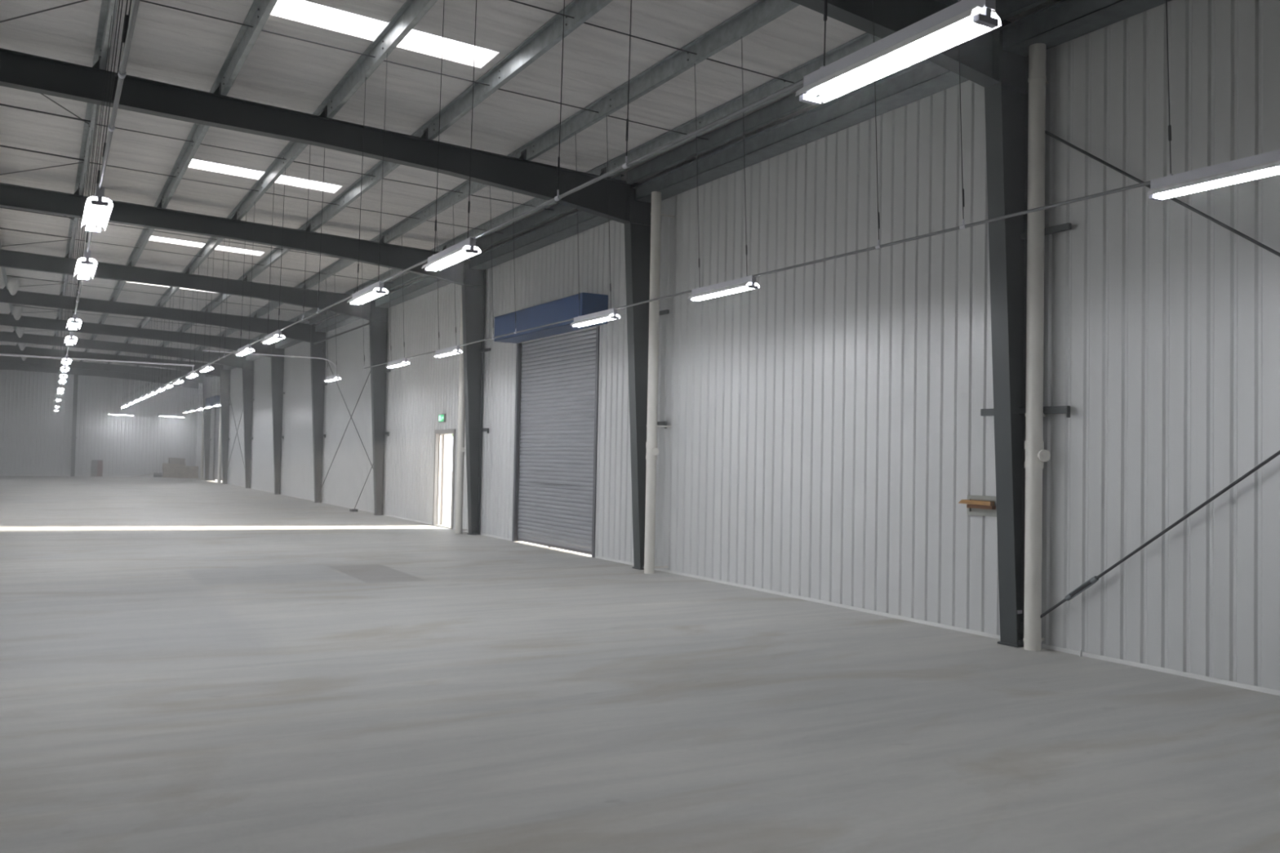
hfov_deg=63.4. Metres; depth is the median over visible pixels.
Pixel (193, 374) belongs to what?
lamp
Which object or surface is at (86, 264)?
lamp
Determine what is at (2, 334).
rafter
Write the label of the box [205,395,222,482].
roller door
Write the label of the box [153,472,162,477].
sheet
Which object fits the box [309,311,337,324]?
eave purlin
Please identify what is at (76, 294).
lamp
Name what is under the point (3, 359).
rafter
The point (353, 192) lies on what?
purlin
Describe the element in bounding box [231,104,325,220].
purlin
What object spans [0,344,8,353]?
rafter
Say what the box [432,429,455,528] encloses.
door frame
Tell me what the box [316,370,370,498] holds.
rod
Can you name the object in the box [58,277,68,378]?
lamp
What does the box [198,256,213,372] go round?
lamp
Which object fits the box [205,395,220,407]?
hood
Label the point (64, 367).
lamp
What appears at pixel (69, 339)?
lamp
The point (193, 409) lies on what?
lamp
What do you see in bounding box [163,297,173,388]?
lamp
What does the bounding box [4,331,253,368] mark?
rafter
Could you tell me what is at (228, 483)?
baseboard
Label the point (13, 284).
flap
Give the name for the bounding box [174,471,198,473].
pallet
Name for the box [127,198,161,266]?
purlin
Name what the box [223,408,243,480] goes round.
rod
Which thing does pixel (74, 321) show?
lamp
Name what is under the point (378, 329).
steel column
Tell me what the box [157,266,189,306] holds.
purlin
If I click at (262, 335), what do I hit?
purlin
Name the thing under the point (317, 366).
steel column
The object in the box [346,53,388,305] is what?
lamp
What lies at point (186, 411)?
lamp
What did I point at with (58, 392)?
lamp
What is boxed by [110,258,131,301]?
purlin
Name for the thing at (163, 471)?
pallet
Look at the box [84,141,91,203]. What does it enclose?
lamp
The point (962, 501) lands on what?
board
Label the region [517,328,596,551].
curtain
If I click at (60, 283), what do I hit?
rod
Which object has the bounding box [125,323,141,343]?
purlin
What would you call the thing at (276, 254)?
purlin
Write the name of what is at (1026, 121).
rod
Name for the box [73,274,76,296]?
lamp
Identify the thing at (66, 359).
lamp
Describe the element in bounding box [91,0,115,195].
cable
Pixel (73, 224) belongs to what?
purlin
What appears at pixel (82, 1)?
rod
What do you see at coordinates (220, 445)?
downpipe
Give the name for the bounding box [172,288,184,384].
lamp
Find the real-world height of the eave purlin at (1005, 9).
0.194 m
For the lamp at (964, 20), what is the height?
2.710 m
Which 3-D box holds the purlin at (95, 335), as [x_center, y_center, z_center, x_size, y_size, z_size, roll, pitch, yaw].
[-21.526,-3.808,40.997,0.164,0.202,6.786,2,-2,-30]
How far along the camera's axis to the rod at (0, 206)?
21.69 m
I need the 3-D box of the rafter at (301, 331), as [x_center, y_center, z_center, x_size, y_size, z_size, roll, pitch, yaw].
[-14.917,-3.450,32.922,9.645,0.960,0.180,2,-2,-30]
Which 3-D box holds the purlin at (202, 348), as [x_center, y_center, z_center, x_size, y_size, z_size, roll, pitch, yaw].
[-17.872,-3.526,43.115,0.164,0.202,6.786,2,-2,-30]
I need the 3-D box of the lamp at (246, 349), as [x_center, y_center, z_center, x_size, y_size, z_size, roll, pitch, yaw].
[-7.200,-2.680,18.943,0.180,2.710,1.126,2,-2,-30]
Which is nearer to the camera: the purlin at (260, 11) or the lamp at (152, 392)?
the purlin at (260, 11)
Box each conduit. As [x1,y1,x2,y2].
[0,353,194,371]
[58,0,139,393]
[127,0,803,403]
[202,350,336,374]
[361,0,1150,368]
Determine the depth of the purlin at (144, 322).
37.19 m
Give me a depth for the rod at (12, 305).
36.20 m
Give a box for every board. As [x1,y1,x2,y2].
[90,459,102,476]
[958,499,995,506]
[966,504,995,509]
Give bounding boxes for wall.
[0,369,198,475]
[195,0,1279,690]
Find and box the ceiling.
[0,0,1062,370]
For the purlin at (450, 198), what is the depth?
18.82 m
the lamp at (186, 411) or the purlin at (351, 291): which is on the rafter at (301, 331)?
the purlin at (351, 291)
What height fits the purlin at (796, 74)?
0.202 m
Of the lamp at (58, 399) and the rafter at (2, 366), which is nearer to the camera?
the lamp at (58, 399)
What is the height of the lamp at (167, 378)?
2.663 m
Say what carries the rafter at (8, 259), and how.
on the steel column at (378, 329)
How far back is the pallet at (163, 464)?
61.57 m
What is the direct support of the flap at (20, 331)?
hanging from the ceiling
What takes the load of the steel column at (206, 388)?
on the floor
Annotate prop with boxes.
[349,464,373,511]
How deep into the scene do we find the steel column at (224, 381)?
52.62 m
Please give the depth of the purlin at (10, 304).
35.25 m
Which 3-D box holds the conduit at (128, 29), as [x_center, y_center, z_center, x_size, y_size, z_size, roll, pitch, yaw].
[-10.280,-2.839,18.947,0.247,2.702,41.002,2,-2,-30]
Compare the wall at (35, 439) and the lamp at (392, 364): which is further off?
the wall at (35, 439)
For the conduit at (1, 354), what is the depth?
23.97 m
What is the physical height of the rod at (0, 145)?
0.338 m
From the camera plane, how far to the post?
59.89 m
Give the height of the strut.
0.060 m
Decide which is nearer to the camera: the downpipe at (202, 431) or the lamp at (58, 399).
the lamp at (58, 399)
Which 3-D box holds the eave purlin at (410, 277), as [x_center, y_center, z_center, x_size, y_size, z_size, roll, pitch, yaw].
[-5.707,-3.702,25.672,0.074,0.194,7.100,2,-2,-30]
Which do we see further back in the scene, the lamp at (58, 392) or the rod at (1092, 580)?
the lamp at (58, 392)
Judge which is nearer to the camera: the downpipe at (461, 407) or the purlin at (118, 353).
the downpipe at (461, 407)
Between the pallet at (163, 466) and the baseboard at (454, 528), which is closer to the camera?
the baseboard at (454, 528)
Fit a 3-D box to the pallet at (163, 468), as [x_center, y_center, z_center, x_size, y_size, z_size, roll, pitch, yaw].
[-27.885,2.556,61.946,1.200,0.138,0.960,2,-2,-30]
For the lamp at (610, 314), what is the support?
hanging from the purlin at (760, 13)
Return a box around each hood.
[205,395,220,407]
[493,292,608,343]
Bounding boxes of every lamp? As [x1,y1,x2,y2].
[53,365,57,411]
[54,346,59,408]
[55,333,61,401]
[57,280,66,383]
[57,308,63,394]
[57,319,63,391]
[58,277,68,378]
[59,247,72,372]
[61,227,75,364]
[63,329,77,345]
[66,311,82,330]
[73,231,97,280]
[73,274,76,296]
[74,284,78,306]
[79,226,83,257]
[80,0,123,232]
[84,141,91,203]
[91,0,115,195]
[107,375,129,415]
[112,377,134,415]
[120,359,126,408]
[124,353,129,406]
[128,342,135,404]
[133,337,140,402]
[137,326,146,399]
[143,321,151,397]
[148,321,157,395]
[155,302,165,392]
[159,391,179,417]
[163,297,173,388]
[164,377,185,417]
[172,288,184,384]
[182,360,188,413]
[185,264,199,378]
[188,386,195,412]
[195,362,203,410]
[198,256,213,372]
[204,351,211,408]
[212,354,221,406]
[234,209,254,356]
[260,167,285,344]
[323,278,341,382]
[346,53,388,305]
[385,240,409,368]
[422,0,481,271]
[432,215,462,358]
[569,119,620,327]
[687,35,759,302]
[795,0,1002,105]
[1146,0,1279,201]
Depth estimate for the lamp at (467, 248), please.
9.36 m
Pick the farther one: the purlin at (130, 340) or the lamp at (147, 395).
the purlin at (130, 340)
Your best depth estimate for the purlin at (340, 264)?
25.57 m
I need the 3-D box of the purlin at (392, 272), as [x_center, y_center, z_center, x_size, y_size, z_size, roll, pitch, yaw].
[-6.077,-3.770,25.510,0.164,0.202,7.386,2,-2,-30]
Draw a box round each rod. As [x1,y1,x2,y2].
[0,0,88,22]
[0,103,553,210]
[0,145,502,233]
[0,161,83,175]
[0,206,341,258]
[0,227,393,284]
[1,239,71,246]
[6,275,325,314]
[12,305,248,331]
[22,283,63,286]
[40,93,88,124]
[139,0,708,140]
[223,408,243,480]
[226,386,244,468]
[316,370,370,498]
[321,347,373,468]
[507,0,794,83]
[1018,450,1279,633]
[1024,118,1279,257]
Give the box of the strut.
[313,322,368,344]
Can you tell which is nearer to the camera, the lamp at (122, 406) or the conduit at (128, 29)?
the conduit at (128, 29)
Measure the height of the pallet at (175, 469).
0.138 m
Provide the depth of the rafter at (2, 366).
58.16 m
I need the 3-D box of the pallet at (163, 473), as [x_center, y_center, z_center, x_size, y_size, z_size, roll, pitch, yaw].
[-27.860,2.837,61.955,1.200,0.138,0.960,2,-2,-29]
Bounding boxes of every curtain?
[213,407,222,479]
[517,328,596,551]
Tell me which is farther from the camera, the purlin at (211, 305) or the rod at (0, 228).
the purlin at (211, 305)
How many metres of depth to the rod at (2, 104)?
15.68 m
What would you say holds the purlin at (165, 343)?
on the rafter at (232, 360)
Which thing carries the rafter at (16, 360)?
on the steel column at (206, 388)
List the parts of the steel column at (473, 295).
cap plate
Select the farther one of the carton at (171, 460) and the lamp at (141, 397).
the carton at (171, 460)
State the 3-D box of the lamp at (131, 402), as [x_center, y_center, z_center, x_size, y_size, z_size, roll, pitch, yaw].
[-20.442,-2.263,41.720,0.180,2.710,1.126,2,-2,-30]
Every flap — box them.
[7,276,20,295]
[12,306,22,319]
[16,326,25,337]
[18,342,26,351]
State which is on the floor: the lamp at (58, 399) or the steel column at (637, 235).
the steel column at (637, 235)
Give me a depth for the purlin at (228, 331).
38.94 m
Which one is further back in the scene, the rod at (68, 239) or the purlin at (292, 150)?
the rod at (68, 239)
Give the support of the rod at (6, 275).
attached to the purlin at (3, 268)
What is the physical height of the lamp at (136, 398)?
2.710 m
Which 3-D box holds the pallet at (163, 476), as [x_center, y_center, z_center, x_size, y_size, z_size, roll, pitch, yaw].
[-27.879,2.976,61.941,1.200,0.138,0.960,2,-2,-29]
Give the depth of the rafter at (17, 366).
60.58 m
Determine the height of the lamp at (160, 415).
2.676 m
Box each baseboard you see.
[0,474,162,476]
[227,483,432,524]
[453,527,511,541]
[595,555,1279,695]
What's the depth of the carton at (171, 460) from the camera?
61.65 m
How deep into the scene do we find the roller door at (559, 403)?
19.40 m
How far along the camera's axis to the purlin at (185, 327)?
37.98 m
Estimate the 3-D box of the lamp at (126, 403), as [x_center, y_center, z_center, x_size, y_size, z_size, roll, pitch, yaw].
[-21.900,-2.217,44.226,0.180,2.710,1.126,2,-2,-30]
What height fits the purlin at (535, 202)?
0.202 m
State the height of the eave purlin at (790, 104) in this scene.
0.194 m
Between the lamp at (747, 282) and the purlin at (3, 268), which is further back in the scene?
the purlin at (3, 268)
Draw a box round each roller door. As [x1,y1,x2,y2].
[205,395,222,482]
[493,292,608,557]
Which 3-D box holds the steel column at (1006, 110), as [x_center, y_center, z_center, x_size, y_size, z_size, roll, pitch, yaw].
[3.595,-0.882,10.048,0.485,6.000,1.030,2,-2,-30]
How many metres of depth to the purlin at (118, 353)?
49.08 m
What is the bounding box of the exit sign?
[438,413,445,422]
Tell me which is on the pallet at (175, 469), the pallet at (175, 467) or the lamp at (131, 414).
the pallet at (175, 467)
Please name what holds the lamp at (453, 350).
hanging from the purlin at (450, 198)
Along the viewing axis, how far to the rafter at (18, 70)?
13.88 m
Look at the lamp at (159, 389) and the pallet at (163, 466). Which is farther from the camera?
the pallet at (163, 466)
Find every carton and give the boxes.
[168,457,179,463]
[179,458,185,463]
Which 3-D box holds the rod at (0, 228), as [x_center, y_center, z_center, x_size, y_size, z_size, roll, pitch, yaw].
[-10.149,-3.995,24.554,8.752,0.338,0.075,2,-2,-30]
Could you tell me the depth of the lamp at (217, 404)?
41.94 m
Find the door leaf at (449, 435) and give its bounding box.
[446,435,449,524]
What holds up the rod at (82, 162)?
attached to the purlin
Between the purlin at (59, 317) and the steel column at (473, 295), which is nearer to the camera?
the steel column at (473, 295)
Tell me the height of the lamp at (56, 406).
2.805 m
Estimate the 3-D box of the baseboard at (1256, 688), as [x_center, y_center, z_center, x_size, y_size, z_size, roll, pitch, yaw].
[5.139,2.062,7.723,0.012,0.038,23.450,2,-2,-30]
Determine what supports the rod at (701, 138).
attached to the purlin
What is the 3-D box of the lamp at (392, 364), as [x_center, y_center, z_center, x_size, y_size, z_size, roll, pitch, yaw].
[-4.906,-2.523,21.026,0.214,2.609,1.126,2,-2,-30]
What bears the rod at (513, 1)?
attached to the purlin
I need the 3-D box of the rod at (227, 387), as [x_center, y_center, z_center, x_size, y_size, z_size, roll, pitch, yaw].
[-19.407,0.180,49.822,0.026,4.561,6.458,2,-2,-30]
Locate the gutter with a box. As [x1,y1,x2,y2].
[205,0,1172,377]
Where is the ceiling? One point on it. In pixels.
(169, 46)
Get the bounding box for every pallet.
[162,462,186,466]
[162,465,174,468]
[162,467,174,470]
[162,470,174,472]
[162,472,173,475]
[162,475,173,477]
[173,472,198,475]
[173,475,198,478]
[174,466,198,468]
[174,468,198,471]
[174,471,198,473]
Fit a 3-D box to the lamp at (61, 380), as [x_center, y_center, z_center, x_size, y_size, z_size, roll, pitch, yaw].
[-15.973,-2.610,28.707,0.180,2.805,1.126,2,-2,-30]
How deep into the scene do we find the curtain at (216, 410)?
56.72 m
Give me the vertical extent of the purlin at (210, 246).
0.202 m
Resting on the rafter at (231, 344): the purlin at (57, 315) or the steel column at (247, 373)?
the purlin at (57, 315)
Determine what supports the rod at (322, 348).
attached to the steel column at (317, 366)
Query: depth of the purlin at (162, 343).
49.49 m
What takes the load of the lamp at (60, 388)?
hanging from the purlin at (59, 317)
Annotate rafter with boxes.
[0,48,651,224]
[0,182,484,288]
[0,248,386,321]
[0,288,324,343]
[0,313,283,358]
[0,331,5,341]
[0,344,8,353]
[0,355,12,363]
[0,363,14,369]
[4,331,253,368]
[8,345,230,377]
[12,355,211,383]
[13,364,198,388]
[789,0,1025,95]
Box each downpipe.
[200,400,204,479]
[217,398,222,483]
[454,288,468,533]
[644,191,675,573]
[1022,43,1050,650]
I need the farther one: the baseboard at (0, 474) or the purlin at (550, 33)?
the baseboard at (0, 474)
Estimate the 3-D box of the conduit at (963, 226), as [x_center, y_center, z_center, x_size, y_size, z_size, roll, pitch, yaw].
[-0.162,-2.725,12.797,0.142,2.506,24.200,2,-2,-30]
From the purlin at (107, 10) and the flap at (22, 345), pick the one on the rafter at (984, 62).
the purlin at (107, 10)
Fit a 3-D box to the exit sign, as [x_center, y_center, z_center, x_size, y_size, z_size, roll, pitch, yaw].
[-4.748,-0.200,24.846,0.054,0.190,0.380,2,-2,-30]
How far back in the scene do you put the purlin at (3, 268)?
28.67 m
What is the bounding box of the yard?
[222,471,452,525]
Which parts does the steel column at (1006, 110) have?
plate, cap plate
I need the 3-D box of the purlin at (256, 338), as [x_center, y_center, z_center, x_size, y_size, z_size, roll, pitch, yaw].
[-16.707,-3.435,43.792,0.164,0.202,6.786,2,-2,-30]
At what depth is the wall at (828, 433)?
11.21 m
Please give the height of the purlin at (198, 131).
0.202 m
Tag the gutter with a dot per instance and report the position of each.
(1064, 21)
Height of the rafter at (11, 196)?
0.960 m
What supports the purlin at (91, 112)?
on the rafter at (18, 70)
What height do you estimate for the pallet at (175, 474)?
0.138 m
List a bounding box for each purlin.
[0,266,8,288]
[4,282,13,315]
[53,314,58,336]
[56,288,62,319]
[59,250,68,295]
[64,185,79,257]
[74,54,99,195]
[90,318,101,340]
[92,0,118,70]
[98,295,113,324]
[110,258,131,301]
[115,338,128,355]
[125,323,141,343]
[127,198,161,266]
[138,300,159,328]
[147,342,163,358]
[156,80,220,208]
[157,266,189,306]
[161,327,182,346]
[179,306,207,332]
[185,210,236,274]
[198,331,223,350]
[204,274,246,312]
[213,0,277,96]
[222,311,256,337]
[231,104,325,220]
[231,335,260,352]
[243,222,310,281]
[253,281,304,317]
[258,316,298,340]
[296,288,355,322]
[302,234,382,288]
[305,126,426,231]
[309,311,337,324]
[320,0,438,118]
[352,244,444,293]
[378,147,524,243]
[383,272,422,291]
[420,0,613,140]
[442,164,604,250]
[475,174,624,250]
[519,0,799,160]
[600,32,881,177]
[626,92,820,184]
[995,0,1049,21]
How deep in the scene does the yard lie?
40.79 m
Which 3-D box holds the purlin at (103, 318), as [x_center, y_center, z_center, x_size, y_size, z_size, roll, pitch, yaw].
[-18.108,-3.916,35.119,0.164,0.202,6.986,2,-2,-30]
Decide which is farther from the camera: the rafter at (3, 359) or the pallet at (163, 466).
the pallet at (163, 466)
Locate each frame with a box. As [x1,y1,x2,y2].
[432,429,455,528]
[967,494,996,516]
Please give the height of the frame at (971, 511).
0.205 m
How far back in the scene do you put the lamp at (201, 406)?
46.33 m
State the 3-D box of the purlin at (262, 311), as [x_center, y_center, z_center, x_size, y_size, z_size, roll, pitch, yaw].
[-10.899,-3.745,31.122,0.164,0.202,7.336,2,-2,-30]
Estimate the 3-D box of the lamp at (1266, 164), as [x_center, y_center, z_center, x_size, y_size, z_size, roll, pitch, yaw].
[3.648,-2.792,6.314,0.214,2.609,1.126,2,-2,-30]
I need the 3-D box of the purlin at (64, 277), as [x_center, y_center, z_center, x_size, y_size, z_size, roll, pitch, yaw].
[-15.736,-4.120,28.317,0.164,0.202,7.336,2,-2,-30]
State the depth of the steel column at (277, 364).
41.13 m
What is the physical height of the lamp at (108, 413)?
2.770 m
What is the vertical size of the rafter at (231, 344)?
0.960 m
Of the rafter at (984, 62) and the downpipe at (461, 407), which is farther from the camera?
the downpipe at (461, 407)
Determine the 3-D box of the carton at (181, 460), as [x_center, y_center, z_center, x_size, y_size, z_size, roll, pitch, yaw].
[-27.506,2.067,62.174,0.300,0.303,0.503,2,-2,-30]
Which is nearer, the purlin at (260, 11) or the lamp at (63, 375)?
the purlin at (260, 11)
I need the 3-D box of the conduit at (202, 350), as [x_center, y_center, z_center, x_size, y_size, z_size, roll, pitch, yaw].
[-8.745,-1.519,24.560,3.042,0.392,0.044,2,-2,-30]
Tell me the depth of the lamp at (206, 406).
44.57 m
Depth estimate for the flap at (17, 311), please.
35.52 m
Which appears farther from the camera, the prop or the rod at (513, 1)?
the prop
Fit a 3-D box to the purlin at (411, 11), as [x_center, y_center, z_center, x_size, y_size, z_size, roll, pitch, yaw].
[-2.458,-4.284,10.843,0.164,0.202,7.276,2,-2,-30]
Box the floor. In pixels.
[0,475,1279,852]
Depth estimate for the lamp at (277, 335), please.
16.46 m
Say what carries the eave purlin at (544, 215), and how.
attached to the rafter at (18, 70)
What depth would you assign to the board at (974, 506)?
10.54 m
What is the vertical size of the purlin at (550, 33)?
0.202 m
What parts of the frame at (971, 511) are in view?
panel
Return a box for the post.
[69,374,78,476]
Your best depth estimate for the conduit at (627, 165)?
7.14 m
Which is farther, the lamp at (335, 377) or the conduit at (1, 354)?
the lamp at (335, 377)
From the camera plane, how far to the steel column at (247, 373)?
46.92 m
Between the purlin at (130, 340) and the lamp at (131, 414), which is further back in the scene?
the lamp at (131, 414)
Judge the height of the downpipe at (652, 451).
5.800 m
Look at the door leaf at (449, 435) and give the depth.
25.40 m
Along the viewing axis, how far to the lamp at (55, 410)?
52.08 m
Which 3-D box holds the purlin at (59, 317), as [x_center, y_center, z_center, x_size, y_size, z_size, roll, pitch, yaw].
[-19.291,-4.008,34.433,0.164,0.202,6.986,2,-2,-30]
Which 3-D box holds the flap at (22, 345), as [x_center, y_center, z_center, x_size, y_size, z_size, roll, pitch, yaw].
[-28.318,-3.677,47.461,0.324,0.432,1.514,2,-2,-30]
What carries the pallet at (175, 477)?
on the floor
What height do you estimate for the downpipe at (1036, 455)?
5.800 m
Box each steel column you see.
[202,377,212,479]
[219,369,231,484]
[241,360,254,488]
[271,348,284,494]
[310,332,327,502]
[368,307,391,515]
[461,269,490,534]
[624,221,669,569]
[980,56,1071,647]
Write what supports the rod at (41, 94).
attached to the purlin
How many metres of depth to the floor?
7.13 m
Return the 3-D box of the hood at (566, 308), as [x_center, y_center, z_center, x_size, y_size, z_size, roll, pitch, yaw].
[-1.746,-1.986,19.342,0.501,0.498,3.894,2,-2,-30]
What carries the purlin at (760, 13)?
on the rafter at (984, 62)
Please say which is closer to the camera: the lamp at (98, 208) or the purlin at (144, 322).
the lamp at (98, 208)
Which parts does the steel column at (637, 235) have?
plate, cap plate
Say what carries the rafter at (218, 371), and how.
on the steel column at (224, 381)

